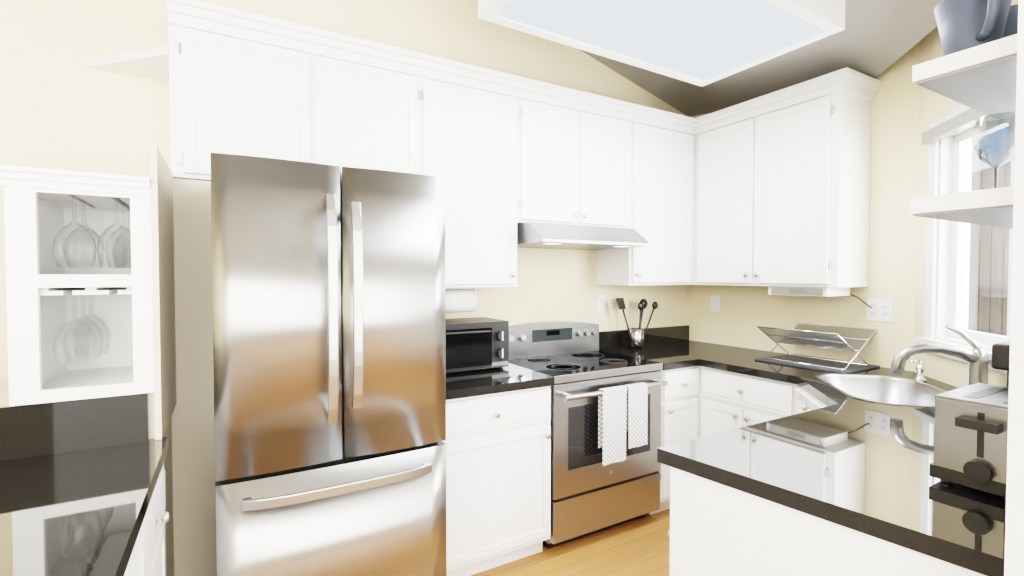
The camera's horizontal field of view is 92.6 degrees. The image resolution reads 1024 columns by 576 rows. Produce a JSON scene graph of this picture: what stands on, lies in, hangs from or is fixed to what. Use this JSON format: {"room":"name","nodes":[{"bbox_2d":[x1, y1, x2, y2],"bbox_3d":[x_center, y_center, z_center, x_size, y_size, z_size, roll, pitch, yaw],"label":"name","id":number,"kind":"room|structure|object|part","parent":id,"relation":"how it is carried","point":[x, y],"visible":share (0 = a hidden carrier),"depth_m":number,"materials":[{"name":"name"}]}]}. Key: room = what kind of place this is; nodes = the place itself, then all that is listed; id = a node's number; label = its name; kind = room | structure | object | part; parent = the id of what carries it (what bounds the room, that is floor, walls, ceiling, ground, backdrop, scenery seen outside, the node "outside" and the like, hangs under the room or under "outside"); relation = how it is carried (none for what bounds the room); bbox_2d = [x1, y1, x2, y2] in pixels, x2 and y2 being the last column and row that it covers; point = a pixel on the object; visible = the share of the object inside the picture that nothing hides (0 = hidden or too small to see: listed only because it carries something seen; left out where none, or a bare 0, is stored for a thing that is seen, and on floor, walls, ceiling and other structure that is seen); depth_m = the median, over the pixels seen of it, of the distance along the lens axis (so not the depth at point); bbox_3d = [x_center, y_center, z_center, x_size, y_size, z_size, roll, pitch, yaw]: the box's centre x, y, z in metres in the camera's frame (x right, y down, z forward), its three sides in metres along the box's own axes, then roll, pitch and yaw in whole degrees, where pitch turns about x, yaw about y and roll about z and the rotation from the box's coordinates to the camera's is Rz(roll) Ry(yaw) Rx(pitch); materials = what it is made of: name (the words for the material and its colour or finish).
{"room":"kitchen","nodes":[
{"label":"kitchen","id":0,"kind":"room"},
{"bbox_2d":[0,128,216,575],"bbox_3d":[-1.487,0.480,1.527,0.940,1.785,0.450,-1,2,-30],"label":"wall","id":1,"kind":"structure","parent":0,"point":[189,462],"depth_m":1.92,"materials":[{"name":"beige paint"}]},
{"bbox_2d":[0,144,176,439],"bbox_3d":[-1.323,0.013,1.580,0.347,0.884,0.497,-1,2,-30],"label":"glass-door cabinet","id":2,"kind":"object","parent":1,"relation":"attached to","point":[90,283],"visible":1,"depth_m":1.47,"materials":[{"name":"white"}]},
{"bbox_2d":[0,0,687,330],"bbox_3d":[-0.628,-0.606,2.694,4.760,3.900,0.121,-1,2,-30],"label":"wall","id":3,"kind":"structure","parent":0,"point":[62,106],"depth_m":2.50,"materials":[{"name":"beige paint"}]},
{"bbox_2d":[84,47,168,80],"bbox_3d":[-1.522,-0.907,1.922,0.308,0.030,0.309,-1,2,-30],"label":"corner shelf","id":4,"kind":"object","parent":3,"relation":"attached to","point":[152,63],"visible":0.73,"depth_m":1.96,"materials":[{"name":"white wood"}]},
{"bbox_2d":[167,0,330,180],"bbox_3d":[-1.137,-0.766,2.131,0.559,0.668,0.338,-1,2,-30],"label":"upper cabinet","id":5,"kind":"object","parent":3,"relation":"attached to","point":[241,82],"depth_m":1.97,"materials":[{"name":"white wood"}]},
{"bbox_2d":[327,31,422,174],"bbox_3d":[-0.754,-0.772,2.351,0.535,0.668,0.338,-1,2,-30],"label":"upper cabinet","id":6,"kind":"object","parent":3,"relation":"attached to","point":[377,88],"depth_m":2.23,"materials":[{"name":"white wood"}]},
{"bbox_2d":[423,54,530,287],"bbox_3d":[-0.259,-0.559,2.643,0.608,1.108,0.338,-1,2,-30],"label":"upper cabinet","id":7,"kind":"object","parent":3,"relation":"attached to","point":[477,120],"depth_m":2.50,"materials":[{"name":"white wood"}]},
{"bbox_2d":[445,288,477,312],"bbox_3d":[-0.336,0.065,2.626,0.306,0.136,0.124,-1,2,-30],"label":"paper towel","id":8,"kind":"object","parent":7,"relation":"attached to","point":[463,300],"visible":0.52,"depth_m":2.61,"materials":[{"name":"white paper"}]},
{"bbox_2d":[531,80,634,228],"bbox_3d":[0.305,-0.742,2.964,0.811,0.758,0.338,-1,2,-30],"label":"upper cabinet","id":9,"kind":"object","parent":3,"relation":"attached to","point":[583,143],"depth_m":2.82,"materials":[{"name":"white wood"}]},
{"bbox_2d":[517,222,649,249],"bbox_3d":[0.349,-0.299,2.889,0.748,0.112,0.527,-1,2,-30],"label":"range hood","id":10,"kind":"object","parent":9,"relation":"attached to","point":[549,236],"visible":0.98,"depth_m":2.69,"materials":[{"name":"silver metal"}]},
{"bbox_2d":[597,295,605,312],"bbox_3d":[0.614,0.109,3.355,0.075,0.120,0.008,-1,2,-30],"label":"electrical outlet plate","id":11,"kind":"object","parent":3,"relation":"attached to","point":[601,299],"depth_m":3.35,"materials":[{"name":"white plastic"}]},
{"bbox_2d":[596,104,690,285],"bbox_3d":[0.874,-0.575,3.296,0.619,1.108,0.338,-1,2,-30],"label":"upper cabinet","id":12,"kind":"object","parent":3,"relation":"attached to","point":[662,138],"depth_m":3.16,"materials":[{"name":"white wood"}]},
{"bbox_2d":[471,509,669,575],"bbox_3d":[0.668,1.424,0.478,5.000,0.050,5.500,-1,2,-30],"label":"floor","id":13,"kind":"structure","parent":0,"point":[639,547],"depth_m":2.47,"materials":[{"name":"brown wood"}]},
{"bbox_2d":[124,507,151,575],"bbox_3d":[-1.020,0.958,0.618,0.826,0.872,0.654,-1,2,-30],"label":"base cabinet","id":14,"kind":"object","parent":13,"relation":"on","point":[148,556],"depth_m":1.09,"materials":[{"name":"white wood"}]},
{"bbox_2d":[0,393,167,575],"bbox_3d":[-0.664,0.444,-0.010,0.830,0.183,3.028,-1,2,-30],"label":"countertop","id":15,"kind":"structure","parent":14,"relation":"on","point":[78,479],"depth_m":1.17,"materials":[{"name":"black stone"}]},
{"bbox_2d":[148,463,169,575],"bbox_3d":[-1.277,0.947,1.062,0.826,0.872,0.580,-1,2,-30],"label":"base cabinet","id":16,"kind":"object","parent":13,"relation":"on","point":[160,516],"depth_m":1.34,"materials":[{"name":"white wood"}]},
{"bbox_2d":[210,152,446,575],"bbox_3d":[-0.766,0.471,2.001,0.752,1.779,0.889,-1,2,-30],"label":"fridge","id":17,"kind":"object","parent":13,"relation":"on","point":[276,434],"depth_m":1.62,"materials":[{"name":"grey metal"}]},
{"bbox_3d":[-0.561,0.186,1.638,0.614,0.993,0.067,-1,2,-30],"label":"fridge handle","id":18,"kind":"part","parent":17,"relation":"part of","materials":[{"name":"silver metal"}]},
{"bbox_2d":[443,386,550,575],"bbox_3d":[-0.234,0.911,2.523,0.645,0.872,0.632,-1,2,-30],"label":"base cabinet","id":19,"kind":"object","parent":13,"relation":"on","point":[498,479],"depth_m":2.27,"materials":[{"name":"white wood"}]},
{"bbox_2d":[446,363,554,399],"bbox_3d":[-0.233,0.396,2.508,0.650,0.155,0.638,-1,2,-30],"label":"countertop","id":20,"kind":"structure","parent":19,"relation":"on","point":[462,384],"depth_m":2.33,"materials":[{"name":"black stone"}]},
{"bbox_2d":[446,317,508,372],"bbox_3d":[-0.264,0.303,2.610,0.425,0.255,0.329,-1,2,-30],"label":"toaster oven","id":21,"kind":"object","parent":20,"relation":"on","point":[476,343],"visible":0.67,"depth_m":2.51,"materials":[{"name":"silver metal"}]},
{"bbox_2d":[509,321,667,548],"bbox_3d":[0.391,0.780,2.843,0.748,1.119,0.694,-1,2,-30],"label":"range","id":22,"kind":"object","parent":13,"relation":"on","point":[590,494],"visible":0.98,"depth_m":2.62,"materials":[{"name":"silver metal"}]},
{"bbox_2d":[598,382,647,465],"bbox_3d":[0.585,0.706,2.564,0.310,0.383,0.042,-1,2,-30],"label":"towels","id":23,"kind":"object","parent":22,"relation":"hanging from","point":[622,411],"visible":1,"depth_m":2.53,"materials":[{"name":"white fabric"}]},
{"bbox_2d":[648,366,698,514],"bbox_3d":[0.838,0.896,3.142,0.306,0.872,0.632,-1,2,-30],"label":"base cabinet","id":24,"kind":"object","parent":13,"relation":"on","point":[679,398],"depth_m":2.86,"materials":[{"name":"white wood"}]},
{"bbox_2d":[699,366,781,437],"bbox_3d":[1.529,0.904,2.833,0.676,0.872,0.639,-1,2,-30],"label":"base cabinet","id":25,"kind":"object","parent":13,"relation":"on","point":[711,380],"depth_m":2.86,"materials":[{"name":"white wood"}]},
{"bbox_2d":[720,380,826,432],"bbox_3d":[1.742,0.923,2.041,1.099,0.872,1.152,-1,2,-30],"label":"base cabinet","id":26,"kind":"object","parent":13,"relation":"on","point":[757,402],"depth_m":2.60,"materials":[{"name":"white wood"}]},
{"bbox_2d":[599,325,937,380],"bbox_3d":[1.492,0.396,2.535,1.028,0.155,2.315,-1,2,-30],"label":"countertop","id":27,"kind":"structure","parent":26,"relation":"on","point":[671,346],"depth_m":3.13,"materials":[{"name":"black stone"}]},
{"bbox_2d":[616,298,657,348],"bbox_3d":[0.854,0.241,3.358,0.354,0.342,0.165,-1,2,-30],"label":"utensil holder","id":28,"kind":"object","parent":27,"relation":"on","point":[636,337],"visible":1,"depth_m":3.31,"materials":[{"name":"metal"}]},
{"bbox_2d":[755,323,879,373],"bbox_3d":[1.712,0.325,2.764,0.414,0.204,0.480,-1,2,-30],"label":"dish rack","id":29,"kind":"object","parent":27,"relation":"on","point":[850,339],"visible":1,"depth_m":2.72,"materials":[{"name":"grey metal"}]},
{"bbox_2d":[815,373,947,406],"bbox_3d":[1.650,0.529,2.156,0.445,0.178,0.635,0,1,15],"label":"sink","id":30,"kind":"object","parent":27,"relation":"in","point":[891,390],"visible":0.33,"depth_m":2.38,"materials":[{"name":"silver metal"}]},
{"bbox_2d":[909,360,925,381],"bbox_3d":[1.905,0.387,2.295,0.061,0.102,0.056,-1,2,-30],"label":"soap dispenser","id":31,"kind":"object","parent":27,"relation":"on","point":[920,368],"visible":1,"depth_m":2.29,"materials":[{"name":"silver metal"}]},
{"bbox_2d":[891,324,987,385],"bbox_3d":[1.707,0.296,1.952,0.218,0.300,0.259,-1,2,-30],"label":"faucet","id":32,"kind":"object","parent":27,"relation":"on","point":[976,356],"visible":0.77,"depth_m":1.92,"materials":[{"name":"silver metal"}]},
{"bbox_2d":[657,369,1005,575],"bbox_3d":[1.057,0.424,1.361,1.060,0.155,0.717,-1,2,-30],"label":"countertop","id":33,"kind":"structure","parent":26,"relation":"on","point":[862,466],"depth_m":1.25,"materials":[{"name":"black stone"}]},
{"bbox_2d":[929,383,1008,496],"bbox_3d":[1.164,0.361,1.163,0.320,0.209,0.183,-1,2,-30],"label":"toaster","id":34,"kind":"object","parent":33,"relation":"on","point":[970,434],"visible":0.94,"depth_m":1.12,"materials":[{"name":"silver metal"}]},
{"bbox_2d":[991,341,1009,386],"bbox_3d":[1.446,0.307,1.319,0.225,0.310,0.175,-1,2,-30],"label":"coffee maker","id":35,"kind":"object","parent":33,"relation":"on","point":[1001,356],"visible":0.17,"depth_m":1.32,"materials":[{"name":"black plastic"}]},
{"bbox_2d":[668,467,985,575],"bbox_3d":[0.847,0.942,1.254,0.527,0.872,0.714,-1,2,-30],"label":"base cabinet","id":36,"kind":"object","parent":13,"relation":"on","point":[717,529],"depth_m":1.20,"materials":[{"name":"white wood"}]},
{"bbox_2d":[579,0,942,116],"bbox_3d":[0.673,-1.664,0.394,5.000,1.786,5.520,-1,2,-30],"label":"ceiling","id":37,"kind":"structure","parent":0,"point":[875,38],"depth_m":2.60,"materials":[{"name":"grey paint"}]},
{"bbox_2d":[478,0,844,86],"bbox_3d":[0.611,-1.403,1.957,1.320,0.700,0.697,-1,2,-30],"label":"ceiling light","id":38,"kind":"object","parent":37,"relation":"attached to","point":[701,43],"visible":1,"depth_m":2.01,"materials":[{"name":"white plastic"}]},
{"bbox_2d":[684,113,843,360],"bbox_3d":[1.823,-0.615,3.067,0.140,3.900,1.666,-1,2,-30],"label":"wall","id":39,"kind":"structure","parent":0,"point":[743,309],"depth_m":3.31,"materials":[{"name":"beige paint"}]},
{"bbox_2d":[710,295,719,311],"bbox_3d":[1.481,0.113,3.569,0.007,0.120,0.075,-1,2,-30],"label":"electrical outlet plate","id":40,"kind":"object","parent":39,"relation":"attached to","point":[715,299],"depth_m":3.56,"materials":[{"name":"white plastic"}]},
{"bbox_2d":[691,68,874,287],"bbox_3d":[1.579,-0.567,3.000,0.386,1.108,0.920,-1,2,-30],"label":"upper cabinet","id":41,"kind":"object","parent":39,"relation":"attached to","point":[771,189],"depth_m":2.76,"materials":[{"name":"white wood"}]},
{"bbox_2d":[768,286,871,307],"bbox_3d":[1.751,0.051,2.802,0.289,0.116,0.422,-1,2,-30],"label":"under-cabinet radio","id":42,"kind":"object","parent":41,"relation":"attached to","point":[812,291],"visible":0.96,"depth_m":2.72,"materials":[{"name":"white"}]},
{"bbox_2d":[867,299,892,321],"bbox_3d":[2.002,0.119,2.667,0.008,0.120,0.120,-1,2,-30],"label":"electrical outlet plate","id":43,"kind":"object","parent":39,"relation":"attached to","point":[881,310],"depth_m":2.66,"materials":[{"name":"white plastic"}]},
{"bbox_2d":[844,27,986,387],"bbox_3d":[2.008,-0.589,2.008,0.600,3.900,0.806,-1,2,-30],"label":"wall","id":44,"kind":"structure","parent":0,"point":[902,109],"depth_m":2.58,"materials":[{"name":"beige paint"}]},
{"bbox_2d":[914,106,1013,372],"bbox_3d":[1.954,-0.229,1.929,0.179,1.107,0.990,0,1,15],"label":"window","id":45,"kind":"structure","parent":44,"relation":"in","point":[947,139],"depth_m":2.29,"materials":[{"name":"white wood"}]},
{"bbox_2d":[988,0,1023,575],"bbox_3d":[1.233,-0.563,0.941,0.910,3.900,0.140,-1,2,-30],"label":"wall","id":46,"kind":"structure","parent":0,"point":[1014,524],"depth_m":0.78,"materials":[{"name":"beige paint"}]},
{"bbox_2d":[909,34,1017,228],"bbox_3d":[1.151,-0.281,1.069,0.830,0.282,0.148,-1,2,-30],"label":"shelves","id":47,"kind":"object","parent":46,"relation":"attached to","point":[982,78],"visible":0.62,"depth_m":0.89,"materials":[{"name":"white wood"}]},
{"bbox_2d":[934,0,1011,55],"bbox_3d":[0.835,-0.472,0.891,0.130,0.108,0.110,-1,2,-30],"label":"mug","id":48,"kind":"object","parent":47,"relation":"on","point":[962,25],"visible":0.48,"depth_m":0.87,"materials":[{"name":"grey ceramic"}]},
{"bbox_2d":[971,112,1015,187],"bbox_3d":[0.946,-0.253,0.956,0.072,0.162,0.072,-1,2,-30],"label":"wine glass","id":49,"kind":"object","parent":47,"relation":"on","point":[985,154],"visible":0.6,"depth_m":0.95,"materials":[{"name":"clear glass"}]},
{"bbox_2d":[1003,4,1017,37],"bbox_3d":[0.964,-0.474,0.948,0.108,0.108,0.134,-1,2,-30],"label":"mug","id":50,"kind":"object","parent":47,"relation":"on","point":[1011,27],"visible":0.06,"depth_m":0.92,"materials":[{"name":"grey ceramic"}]},
{"label":"outside","id":51,"kind":"structure","parent":0,"visible":0},
{"bbox_3d":[5.513,1.409,1.486,7.000,0.050,9.000,-1,2,-30],"label":"ground","id":52,"kind":"structure","parent":51,"visible":0},
{"bbox_2d":[968,161,1010,335],"bbox_3d":[3.553,0.183,2.124,0.060,2.350,5.235,0,1,15],"label":"fence","id":53,"kind":"object","parent":52,"relation":"on","point":[996,295],"depth_m":4.24,"materials":[{"name":"brown wood"}]}
]}

